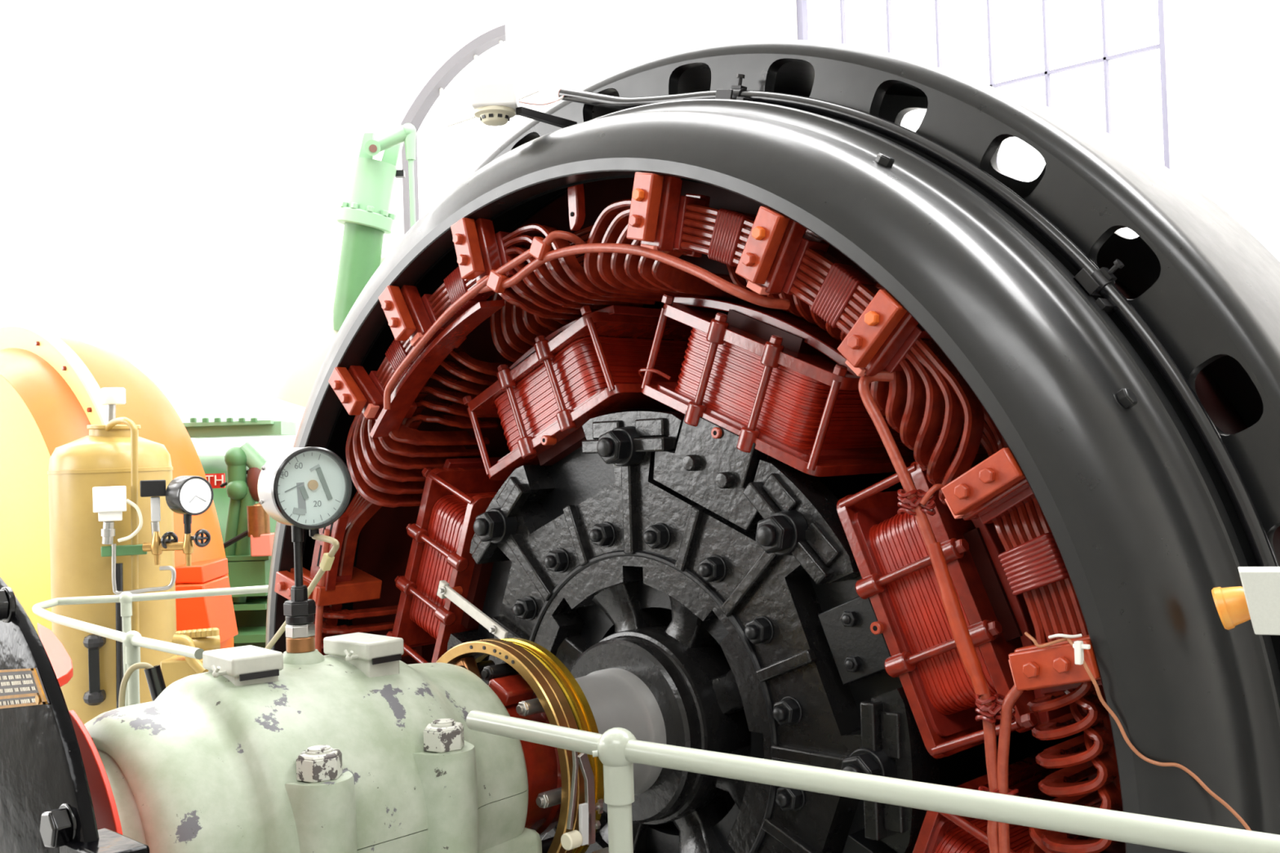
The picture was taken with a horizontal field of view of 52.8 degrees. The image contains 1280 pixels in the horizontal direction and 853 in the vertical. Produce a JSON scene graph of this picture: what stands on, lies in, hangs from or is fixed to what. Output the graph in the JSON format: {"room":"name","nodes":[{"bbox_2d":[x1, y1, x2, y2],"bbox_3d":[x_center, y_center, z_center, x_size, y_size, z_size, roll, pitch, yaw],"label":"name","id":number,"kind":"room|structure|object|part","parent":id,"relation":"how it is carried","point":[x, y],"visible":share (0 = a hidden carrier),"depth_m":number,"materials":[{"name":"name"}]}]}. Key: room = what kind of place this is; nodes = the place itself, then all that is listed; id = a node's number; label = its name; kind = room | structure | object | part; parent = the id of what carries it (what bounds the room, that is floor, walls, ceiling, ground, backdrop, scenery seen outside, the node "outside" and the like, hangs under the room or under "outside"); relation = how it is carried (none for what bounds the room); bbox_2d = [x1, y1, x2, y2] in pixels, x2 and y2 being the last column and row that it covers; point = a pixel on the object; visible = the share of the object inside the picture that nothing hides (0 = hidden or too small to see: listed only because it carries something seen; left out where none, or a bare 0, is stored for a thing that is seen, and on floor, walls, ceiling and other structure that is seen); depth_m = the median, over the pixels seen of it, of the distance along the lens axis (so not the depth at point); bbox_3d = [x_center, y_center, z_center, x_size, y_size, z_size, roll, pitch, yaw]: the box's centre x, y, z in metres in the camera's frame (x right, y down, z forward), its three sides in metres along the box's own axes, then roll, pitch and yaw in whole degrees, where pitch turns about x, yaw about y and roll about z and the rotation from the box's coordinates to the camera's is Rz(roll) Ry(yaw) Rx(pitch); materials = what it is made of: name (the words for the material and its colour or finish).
{"room":"power station hall","nodes":[
{"label":"power station hall","id":0,"kind":"room"},
{"bbox_2d":[0,0,153,381],"bbox_3d":[-11.412,-2.465,13.321,0.200,11.600,17.000,-3,-1,44],"label":"wall","id":1,"kind":"structure","parent":0,"point":[75,253],"depth_m":17.23,"materials":[{"name":"white paint"}]},
{"bbox_2d":[143,0,1279,455],"bbox_3d":[1.109,-2.878,10.447,22.000,11.500,0.300,-3,-1,44],"label":"wall","id":2,"kind":"structure","parent":0,"point":[349,68],"depth_m":14.93,"materials":[{"name":"white paint"}]},
{"bbox_2d":[241,0,290,461],"bbox_3d":[-4.468,-1.052,15.525,0.500,8.400,0.200,-3,-1,44],"label":"trim","id":3,"kind":"structure","parent":2,"relation":"attached to","point":[260,28],"depth_m":15.42,"materials":[{"name":"white paint"}]},
{"bbox_2d":[400,24,508,235],"bbox_3d":[-1.259,-1.960,12.628,3.300,3.900,0.180,-3,-1,44],"label":"window","id":4,"kind":"structure","parent":2,"relation":"in","point":[446,156],"depth_m":13.36,"materials":[{"name":"grey glass"}]},
{"bbox_2d":[504,0,664,137],"bbox_3d":[-0.447,-1.257,11.489,1.620,8.200,0.400,-3,-1,44],"label":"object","id":5,"kind":"structure","parent":2,"relation":"attached to","point":[552,46],"depth_m":11.34,"materials":[{"name":"white"}]},
{"bbox_2d":[796,0,1169,238],"bbox_3d":[2.330,-2.591,9.179,2.875,4.410,0.120,-3,-1,44],"label":"window","id":6,"kind":"structure","parent":2,"relation":"in","point":[1100,64],"depth_m":8.86,"materials":[{"name":"grey glass"}]},
{"bbox_3d":[-3.328,2.933,5.566,22.000,0.200,17.000,-3,-1,44],"label":"floor","id":7,"kind":"structure","parent":0,"visible":0},
{"bbox_2d":[0,577,149,852],"bbox_3d":[-1.103,1.450,2.154,1.233,2.493,0.118,-3,-1,44],"label":"machine housing","id":8,"kind":"object","parent":7,"relation":"on","point":[46,806],"depth_m":1.89,"materials":[{"name":"black"}]},
{"bbox_3d":[-0.968,0.405,1.965,0.321,0.095,0.003,-3,-1,44],"label":"plate frame","id":9,"kind":"part","parent":8,"relation":"part of","materials":[{"name":"gold metal"}]},
{"bbox_3d":[-1.130,0.798,2.193,1.186,1.186,0.088,-3,-1,44],"label":"casing","id":10,"kind":"part","parent":8,"relation":"part of","materials":[{"name":"black metal"}]},
{"bbox_2d":[47,386,213,724],"bbox_3d":[-2.832,1.307,7.223,1.154,3.077,0.669,-3,-1,44],"label":"tank","id":11,"kind":"object","parent":7,"relation":"on","point":[114,497],"visible":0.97,"depth_m":7.08,"materials":[{"name":"yellow metal"}]},
{"bbox_3d":[-2.969,1.300,7.009,0.055,0.300,0.060,-1,-1,-22],"label":"sight glass","id":12,"kind":"part","parent":11,"relation":"part of","materials":[{"name":"black"}]},
{"bbox_2d":[97,511,122,521],"bbox_3d":[-2.864,0.483,6.969,0.120,0.055,0.100,-1,-1,-22],"label":"switch","id":13,"kind":"object","parent":11,"relation":"attached to","point":[102,516],"depth_m":6.92,"materials":[{"name":"white paint"}]},
{"bbox_2d":[100,386,125,424],"bbox_3d":[-3.024,-0.112,7.400,0.136,0.222,0.136,-3,-1,44],"label":"switch","id":14,"kind":"object","parent":11,"relation":"attached to","point":[110,397],"depth_m":7.36,"materials":[{"name":"metal"}]},
{"bbox_3d":[-2.445,0.552,6.968,0.046,0.167,0.044,-3,-1,44],"label":"gauge stem","id":15,"kind":"part","parent":11,"relation":"part of","materials":[{"name":"black metal"}]},
{"bbox_2d":[0,325,296,655],"bbox_3d":[-3.465,1.498,11.193,5.616,4.490,4.962,-3,-1,44],"label":"machine housing","id":16,"kind":"object","parent":7,"relation":"on","point":[51,385],"depth_m":8.66,"materials":[{"name":"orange metal"}]},
{"bbox_3d":[-3.697,0.466,10.980,0.320,0.125,0.030,-2,-1,0],"label":"sign plate","id":17,"kind":"part","parent":16,"relation":"part of","materials":[{"name":"red metal"}]},
{"bbox_3d":[-3.234,0.891,10.200,0.220,0.747,0.099,-2,-1,6],"label":"link rod","id":18,"kind":"part","parent":16,"relation":"part of","materials":[{"name":"green metal"}]},
{"bbox_3d":[-3.184,0.371,10.165,0.212,0.422,0.190,-3,-1,44],"label":"rod","id":19,"kind":"part","parent":16,"relation":"part of","materials":[{"name":"green metal"}]},
{"bbox_3d":[-3.136,0.929,10.200,0.241,0.924,0.119,-2,-1,8],"label":"link rod","id":20,"kind":"part","parent":16,"relation":"part of","materials":[{"name":"green metal"}]},
{"bbox_3d":[-3.065,0.258,10.200,0.268,0.276,0.140,-2,-1,-1],"label":"link rod","id":21,"kind":"part","parent":16,"relation":"part of","materials":[{"name":"green metal"}]},
{"bbox_2d":[31,585,268,706],"bbox_3d":[-2.138,1.781,5.351,1.102,2.015,2.245,-2,-1,-8],"label":"handrail","id":22,"kind":"object","parent":7,"relation":"on","point":[132,642],"visible":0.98,"depth_m":5.59,"materials":[{"name":"white metal"}]},
{"bbox_3d":[-2.465,1.840,6.245,0.041,1.952,0.041,-3,-1,44],"label":"post","id":23,"kind":"part","parent":22,"relation":"part of","materials":[{"name":"white metal"}]},
{"bbox_3d":[-1.839,1.792,4.734,0.041,1.952,0.041,-3,-1,44],"label":"post","id":24,"kind":"part","parent":22,"relation":"part of","materials":[{"name":"white metal"}]},
{"bbox_2d":[160,627,220,687],"bbox_3d":[-2.352,1.271,6.784,0.288,0.415,0.234,-2,-1,0],"label":"stand","id":25,"kind":"object","parent":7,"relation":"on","point":[175,668],"visible":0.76,"depth_m":6.70,"materials":[{"name":"yellow metal"}]},
{"bbox_2d":[68,632,542,852],"bbox_3d":[-0.678,1.561,2.590,0.665,2.240,0.962,-3,-1,44],"label":"housing","id":26,"kind":"object","parent":7,"relation":"on","point":[355,748],"depth_m":2.43,"materials":[{"name":"green paint"}]},
{"bbox_2d":[37,622,73,687],"bbox_3d":[-1.232,0.469,2.710,0.047,0.018,0.971,-1,-1,-26],"label":"flap","id":27,"kind":"object","parent":26,"relation":"attached to","point":[60,660],"visible":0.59,"depth_m":2.56,"materials":[{"name":"red metal"}]},
{"bbox_3d":[-0.919,0.801,2.150,0.305,0.639,0.010,-3,-1,44],"label":"coupling guard","id":28,"kind":"part","parent":26,"relation":"part of","materials":[{"name":"red metal"}]},
{"bbox_2d":[143,664,166,701],"bbox_3d":[-1.181,0.633,3.150,0.058,0.099,0.038,-2,-1,-4],"label":"pipe stub","id":29,"kind":"object","parent":26,"relation":"attached to","point":[155,680],"visible":0.88,"depth_m":3.13,"materials":[{"name":"black metal"}]},
{"bbox_2d":[118,662,153,707],"bbox_3d":[-1.229,0.641,3.150,0.096,0.128,0.016,-2,-1,1],"label":"cable","id":30,"kind":"object","parent":29,"relation":"attached to","point":[134,667],"visible":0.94,"depth_m":3.14,"materials":[{"name":"beige plastic"}]},
{"bbox_3d":[-0.780,0.459,2.529,0.104,0.036,0.152,-1,-1,-40],"label":"oil lid","id":31,"kind":"part","parent":26,"relation":"part of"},
{"bbox_2d":[257,446,352,653],"bbox_3d":[-0.696,0.253,2.683,0.170,0.421,0.112,-1,-1,-37],"label":"pressure gauge","id":32,"kind":"object","parent":26,"relation":"on","point":[310,488],"visible":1,"depth_m":2.65,"materials":[{"name":"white metal"}]},
{"bbox_3d":[-0.705,0.265,2.659,0.024,0.133,0.024,-3,-1,44],"label":"stem","id":33,"kind":"part","parent":32,"relation":"part of","materials":[{"name":"black metal"}]},
{"bbox_3d":[-0.699,0.174,2.643,0.029,0.018,0.002,-1,-1,-37],"label":"movement plate","id":34,"kind":"part","parent":32,"relation":"part of","materials":[{"name":"grey metal"}]},
{"bbox_3d":[-0.695,0.147,2.646,0.020,0.065,0.004,-1,-1,-37],"label":"movement plate","id":35,"kind":"part","parent":32,"relation":"part of","materials":[{"name":"grey metal"}]},
{"bbox_2d":[265,533,339,649],"bbox_3d":[-0.760,0.385,2.815,0.034,0.316,0.504,-1,-1,-36],"label":"cable","id":36,"kind":"object","parent":32,"relation":"hanging from","point":[327,559],"visible":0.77,"depth_m":2.66,"materials":[{"name":"beige plastic"}]},
{"bbox_3d":[-0.690,0.136,2.648,0.020,0.030,0.003,-1,-1,-36],"label":"pointer arm","id":37,"kind":"part","parent":32,"relation":"part of","materials":[{"name":"grey metal"}]},
{"bbox_3d":[-0.672,0.086,2.663,0.023,0.015,0.002,-1,-1,-36],"label":"movement plate","id":38,"kind":"part","parent":32,"relation":"part of","materials":[{"name":"grey metal"}]},
{"bbox_3d":[-0.578,0.459,2.691,0.165,0.036,0.092,-3,-1,44],"label":"oil lid","id":39,"kind":"part","parent":26,"relation":"part of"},
{"bbox_2d":[386,293,1071,852],"bbox_3d":[-0.315,0.639,3.042,2.233,1.938,2.210,-3,-1,44],"label":"generator rotor","id":40,"kind":"object","parent":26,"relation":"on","point":[690,532],"visible":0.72,"depth_m":3.14,"materials":[{"name":"black metal"}]},
{"bbox_3d":[-0.707,0.717,4.042,0.206,0.101,0.021,-3,-1,44],"label":"tie rod","id":41,"kind":"part","parent":40,"relation":"part of","materials":[{"name":"red metal"}]},
{"bbox_3d":[-0.664,0.537,3.989,0.206,0.101,0.021,-3,-1,44],"label":"tie rod","id":42,"kind":"part","parent":40,"relation":"part of","materials":[{"name":"red metal"}]},
{"bbox_3d":[-0.621,0.369,3.944,0.206,0.101,0.021,-3,-1,44],"label":"tie rod","id":43,"kind":"part","parent":40,"relation":"part of","materials":[{"name":"red metal"}]},
{"bbox_3d":[-0.569,0.189,3.901,0.206,0.101,0.021,-3,-1,44],"label":"tie rod","id":44,"kind":"part","parent":40,"relation":"part of","materials":[{"name":"red metal"}]},
{"bbox_3d":[-0.472,0.042,3.805,0.102,0.207,0.020,-3,-1,44],"label":"tie rod","id":45,"kind":"part","parent":40,"relation":"part of","materials":[{"name":"red metal"}]},
{"bbox_3d":[-0.352,-0.037,3.678,0.102,0.207,0.020,-3,-1,44],"label":"tie rod","id":46,"kind":"part","parent":40,"relation":"part of","materials":[{"name":"red metal"}]},
{"bbox_3d":[-0.234,-0.112,3.564,0.102,0.207,0.020,-3,-1,44],"label":"tie rod","id":47,"kind":"part","parent":40,"relation":"part of","materials":[{"name":"red metal"}]},
{"bbox_2d":[560,751,608,852],"bbox_3d":[-0.111,0.897,2.785,0.038,0.496,0.130,-3,-1,44],"label":"brush holder","id":48,"kind":"object","parent":40,"relation":"attached to","point":[588,824],"visible":0.9,"depth_m":2.77,"materials":[{"name":"metal"}]},
{"bbox_3d":[-0.146,0.883,2.751,0.036,0.036,0.034,-3,-1,44],"label":"knob","id":49,"kind":"part","parent":48,"relation":"part of","materials":[{"name":"beige plastic"}]},
{"bbox_3d":[-0.145,0.753,2.752,0.010,0.208,0.032,-3,-1,44],"label":"brush arm","id":50,"kind":"part","parent":48,"relation":"part of","materials":[{"name":"metal"}]},
{"bbox_3d":[-0.117,0.855,2.775,0.010,0.087,0.032,-3,-1,44],"label":"brush arm","id":51,"kind":"part","parent":48,"relation":"part of","materials":[{"name":"white metal"}]},
{"bbox_3d":[-0.115,0.802,2.780,0.010,0.200,0.042,-3,-1,44],"label":"brush arm","id":52,"kind":"part","parent":48,"relation":"part of","materials":[{"name":"metal"}]},
{"bbox_3d":[-0.105,-0.192,3.447,0.102,0.207,0.020,-3,-1,44],"label":"tie rod","id":53,"kind":"part","parent":40,"relation":"part of","materials":[{"name":"red metal"}]},
{"bbox_3d":[0.039,-0.200,3.307,0.102,0.207,0.020,-3,-1,44],"label":"tie rod","id":54,"kind":"part","parent":40,"relation":"part of","materials":[{"name":"red metal"}]},
{"bbox_3d":[0.037,0.781,3.399,1.644,1.644,0.110,-3,-1,44],"label":"spider plate","id":55,"kind":"part","parent":40,"relation":"part of","materials":[{"name":"black metal"}]},
{"bbox_3d":[0.164,-0.133,3.178,0.102,0.207,0.020,-3,-1,44],"label":"tie rod","id":56,"kind":"part","parent":40,"relation":"part of","materials":[{"name":"red metal"}]},
{"bbox_3d":[0.285,-0.070,3.061,0.102,0.207,0.020,-3,-1,44],"label":"tie rod","id":57,"kind":"part","parent":40,"relation":"part of","materials":[{"name":"red metal"}]},
{"bbox_3d":[0.420,-0.003,2.941,0.102,0.207,0.020,-3,-1,44],"label":"tie rod","id":58,"kind":"part","parent":40,"relation":"part of","materials":[{"name":"red metal"}]},
{"bbox_3d":[0.526,0.134,2.840,0.206,0.101,0.021,-3,-1,44],"label":"tie rod","id":59,"kind":"part","parent":40,"relation":"part of","materials":[{"name":"red metal"}]},
{"bbox_3d":[0.580,0.308,2.781,0.206,0.101,0.021,-3,-1,44],"label":"tie rod","id":60,"kind":"part","parent":40,"relation":"part of","materials":[{"name":"red metal"}]},
{"bbox_3d":[0.635,0.472,2.730,0.206,0.101,0.021,-3,-1,44],"label":"tie rod","id":61,"kind":"part","parent":40,"relation":"part of","materials":[{"name":"red metal"}]},
{"bbox_3d":[0.698,0.647,2.680,0.206,0.101,0.021,-3,-1,44],"label":"tie rod","id":62,"kind":"part","parent":40,"relation":"part of","materials":[{"name":"red metal"}]},
{"bbox_3d":[0.705,0.847,2.677,0.206,0.101,0.021,-3,-1,44],"label":"tie rod","id":63,"kind":"part","parent":40,"relation":"part of","materials":[{"name":"red metal"}]},
{"bbox_2d":[271,123,416,407],"bbox_3d":[-2.164,0.296,10.164,1.511,5.160,1.083,-2,-1,1],"label":"pipe","id":64,"kind":"object","parent":7,"relation":"on","point":[365,215],"visible":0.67,"depth_m":9.88,"materials":[{"name":"green metal"}]},
{"bbox_3d":[-1.927,-2.161,9.812,0.337,0.250,0.251,-2,-1,-11],"label":"lever arm","id":65,"kind":"part","parent":64,"relation":"part of","materials":[{"name":"green metal"}]},
{"bbox_3d":[-1.723,-1.467,9.800,0.039,1.121,0.060,-2,-1,6],"label":"control rod","id":66,"kind":"part","parent":64,"relation":"part of","materials":[{"name":"green"}]},
{"bbox_2d":[265,39,1279,852],"bbox_3d":[0.160,0.780,3.525,3.560,3.560,1.018,-3,-1,44],"label":"generator stator","id":67,"kind":"object","parent":7,"relation":"on","point":[1033,412],"visible":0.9,"depth_m":2.61,"materials":[{"name":"black paint"}]},
{"bbox_2d":[292,566,382,606],"bbox_3d":[-0.979,0.515,4.160,0.175,0.100,0.235,-3,-1,44],"label":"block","id":68,"kind":"object","parent":67,"relation":"on","point":[348,584],"depth_m":4.10,"materials":[{"name":"metal"}]},
{"bbox_3d":[0.077,0.781,3.440,3.470,3.470,0.035,-3,-1,44],"label":"frame plate","id":69,"kind":"part","parent":67,"relation":"part of","materials":[{"name":"black paint"}]},
{"bbox_2d":[519,73,1279,636],"bbox_3d":[0.427,-0.055,2.866,1.915,1.855,0.243,-3,-1,44],"label":"cable conduit","id":70,"kind":"object","parent":67,"relation":"attached to","point":[1098,283],"visible":0.84,"depth_m":2.57,"materials":[{"name":"black metal"}]},
{"bbox_2d":[470,81,577,128],"bbox_3d":[-0.313,-0.847,3.469,0.162,0.094,0.353,-3,-1,44],"label":"smoke detector","id":71,"kind":"object","parent":70,"relation":"attached to","point":[495,104],"visible":0.97,"depth_m":3.35,"materials":[{"name":"beige plastic"}]},
{"bbox_2d":[447,89,539,126],"bbox_3d":[-0.429,-0.863,3.487,0.287,0.091,0.136,-2,-1,21],"label":"wire","id":72,"kind":"object","parent":71,"relation":"attached to","point":[538,91],"visible":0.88,"depth_m":3.48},
{"bbox_3d":[-0.250,-0.832,3.480,0.020,0.026,0.251,-3,-1,33],"label":"bracket arm","id":73,"kind":"part","parent":71,"relation":"part of","materials":[{"name":"black metal"}]},
{"bbox_3d":[0.483,0.775,3.858,3.470,3.470,0.030,-3,-1,44],"label":"frame plate","id":74,"kind":"part","parent":67,"relation":"part of","materials":[{"name":"black paint"}]},
{"bbox_2d":[1024,631,1251,831],"bbox_3d":[0.842,0.536,2.188,0.393,0.350,0.059,-3,-1,37],"label":"wire","id":75,"kind":"object","parent":67,"relation":"attached to","point":[1078,646],"visible":0.99,"depth_m":2.21,"materials":[{"name":"brown"}]},
{"bbox_2d":[1211,566,1279,635],"bbox_3d":[1.008,0.279,2.052,0.220,0.110,0.139,-3,-1,44],"label":"junction box","id":76,"kind":"object","parent":67,"relation":"attached to","point":[1258,600],"visible":1,"depth_m":2.02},
{"bbox_2d":[466,710,1279,852],"bbox_3d":[0.404,1.547,1.686,1.779,2.183,0.085,-3,-1,40],"label":"handrail","id":77,"kind":"object","parent":7,"relation":"on","point":[617,748],"visible":1,"depth_m":1.75,"materials":[{"name":"metal"}]},
{"bbox_3d":[0.001,1.598,2.015,0.039,2.120,0.039,-3,-1,44],"label":"post","id":78,"kind":"part","parent":77,"relation":"part of","materials":[{"name":"metal"}]}
]}

